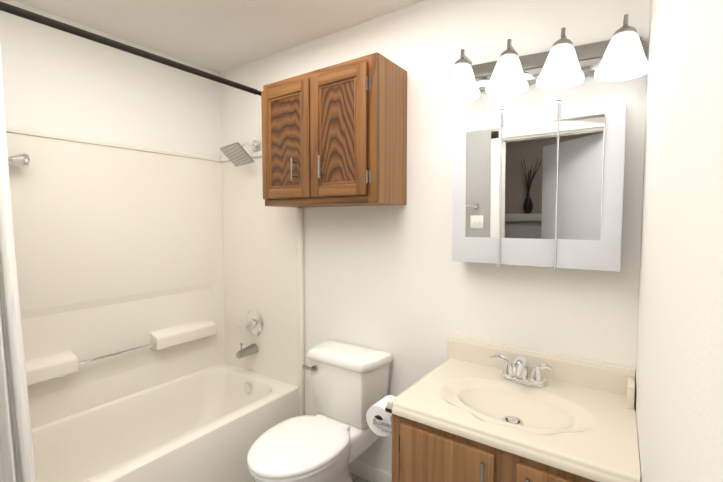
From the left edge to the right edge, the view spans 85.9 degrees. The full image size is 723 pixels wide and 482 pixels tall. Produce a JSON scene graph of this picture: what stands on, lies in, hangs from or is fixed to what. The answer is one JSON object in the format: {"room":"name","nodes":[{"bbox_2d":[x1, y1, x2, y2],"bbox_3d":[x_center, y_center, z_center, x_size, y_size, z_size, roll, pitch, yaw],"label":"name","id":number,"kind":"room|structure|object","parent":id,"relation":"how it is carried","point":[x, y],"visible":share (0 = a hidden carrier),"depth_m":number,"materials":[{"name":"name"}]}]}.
{"room":"bathroom","nodes":[
{"label":"bathroom","id":0,"kind":"room"},
{"bbox_2d":[14,0,424,72],"bbox_3d":[-0.467,-1.136,1.151,2.950,0.100,2.200,2,4,35],"label":"ceiling","id":1,"kind":"structure","parent":0,"point":[219,36],"depth_m":2.00,"materials":[{"name":"white paint"}]},
{"bbox_2d":[350,473,369,481],"bbox_3d":[-0.467,1.400,1.289,2.950,0.100,2.200,2,4,35],"label":"floor","id":2,"kind":"structure","parent":0,"point":[355,478],"depth_m":2.12,"materials":[{"name":"beige tile"}]},
{"bbox_2d":[6,125,304,481],"bbox_3d":[-1.101,0.387,1.947,0.787,1.852,1.517,2,4,35],"label":"bathtub","id":3,"kind":"object","parent":2,"relation":"on","point":[149,278],"visible":0.92,"depth_m":2.24,"materials":[{"name":"beige plastic"}]},
{"bbox_2d":[8,152,29,168],"bbox_3d":[-1.661,-0.363,1.667,0.091,0.078,0.361,3,4,39],"label":"towel bar","id":4,"kind":"object","parent":3,"relation":"attached to","point":[21,160],"visible":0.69,"depth_m":1.76,"materials":[{"name":"silver metal"}]},
{"bbox_2d":[236,343,257,358],"bbox_3d":[-0.750,0.705,2.538,0.062,0.095,0.140,2,4,35],"label":"tub spout","id":5,"kind":"object","parent":3,"relation":"attached to","point":[247,351],"visible":1,"depth_m":2.52,"materials":[{"name":"silver metal"}]},
{"bbox_2d":[239,310,263,335],"bbox_3d":[-0.730,0.545,2.558,0.172,0.172,0.070,2,4,35],"label":"shower valve","id":6,"kind":"object","parent":3,"relation":"attached to","point":[253,324],"visible":1,"depth_m":2.55,"materials":[{"name":"silver metal"}]},
{"bbox_2d":[247,339,392,481],"bbox_3d":[-0.214,0.945,1.833,0.430,0.750,0.717,2,4,35],"label":"toilet","id":7,"kind":"object","parent":2,"relation":"on","point":[334,438],"visible":1,"depth_m":1.86,"materials":[{"name":"white ceramic"}]},
{"bbox_2d":[385,335,640,481],"bbox_3d":[0.534,0.904,1.391,0.732,0.880,0.594,2,4,35],"label":"bathroom vanity","id":8,"kind":"object","parent":2,"relation":"on","point":[464,412],"visible":0.92,"depth_m":1.30,"materials":[{"name":"beige stone"}]},
{"bbox_2d":[366,395,395,445],"bbox_3d":[0.099,0.672,1.475,0.126,0.131,0.142,2,4,35],"label":"toilet paper","id":9,"kind":"object","parent":8,"relation":"attached to","point":[379,419],"visible":0.65,"depth_m":1.43,"materials":[{"name":"white paper"}]},
{"bbox_2d":[490,354,555,387],"bbox_3d":[0.615,0.501,1.508,0.244,0.111,0.130,2,4,35],"label":"faucet","id":10,"kind":"object","parent":8,"relation":"on","point":[516,370],"visible":1,"depth_m":1.50,"materials":[{"name":"silver metal"}]},
{"bbox_2d":[0,0,722,481],"bbox_3d":[0.352,0.180,0.335,0.210,2.440,2.430,2,4,35],"label":"wall","id":11,"kind":"structure","parent":0,"point":[402,288],"depth_m":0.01,"materials":[{"name":"white paint"}]},
{"bbox_2d":[0,1,260,95],"bbox_3d":[-0.833,-0.775,1.694,0.044,0.044,1.481,2,4,35],"label":"shower rod","id":12,"kind":"object","parent":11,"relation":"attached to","point":[35,17],"visible":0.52,"depth_m":1.50,"materials":[{"name":"black metal"}]},
{"bbox_2d":[0,43,36,481],"bbox_3d":[-1.132,0.269,1.189,0.205,2.072,0.189,2,4,35],"label":"shower curtain","id":13,"kind":"object","parent":12,"relation":"hanging from","point":[17,462],"visible":1,"depth_m":1.23,"materials":[{"name":"fabric"}]},
{"bbox_2d":[220,140,258,166],"bbox_3d":[-0.743,-0.558,2.417,0.154,0.181,0.217,2,4,35],"label":"shower head","id":14,"kind":"object","parent":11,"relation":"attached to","point":[236,154],"visible":1,"depth_m":2.39},
{"bbox_2d":[261,52,406,206],"bbox_3d":[-0.167,-0.504,1.976,0.725,0.643,0.320,2,4,35],"label":"upper cabinet","id":15,"kind":"object","parent":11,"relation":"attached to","point":[335,135],"visible":1,"depth_m":1.82,"materials":[{"name":"brown wood"}]},
{"bbox_2d":[349,459,391,481],"bbox_3d":[0.033,1.260,2.120,0.923,0.090,0.014,2,4,35],"label":"baseboard","id":16,"kind":"structure","parent":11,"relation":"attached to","point":[365,470],"depth_m":2.11,"materials":[{"name":"white"}]},
{"bbox_2d":[452,94,626,271],"bbox_3d":[0.665,-0.204,1.524,0.602,0.619,0.130,2,4,35],"label":"medicine cabinet mirror","id":17,"kind":"object","parent":11,"relation":"attached to","point":[542,186],"visible":1,"depth_m":1.44,"materials":[{"name":"grey mirror"}]},
{"bbox_2d":[441,14,649,101],"bbox_3d":[0.640,-0.670,1.472,0.733,0.216,0.202,2,4,35],"label":"sconce","id":18,"kind":"object","parent":11,"relation":"attached to","point":[564,62],"visible":1,"depth_m":1.43,"materials":[{"name":"white glass"}]}
]}

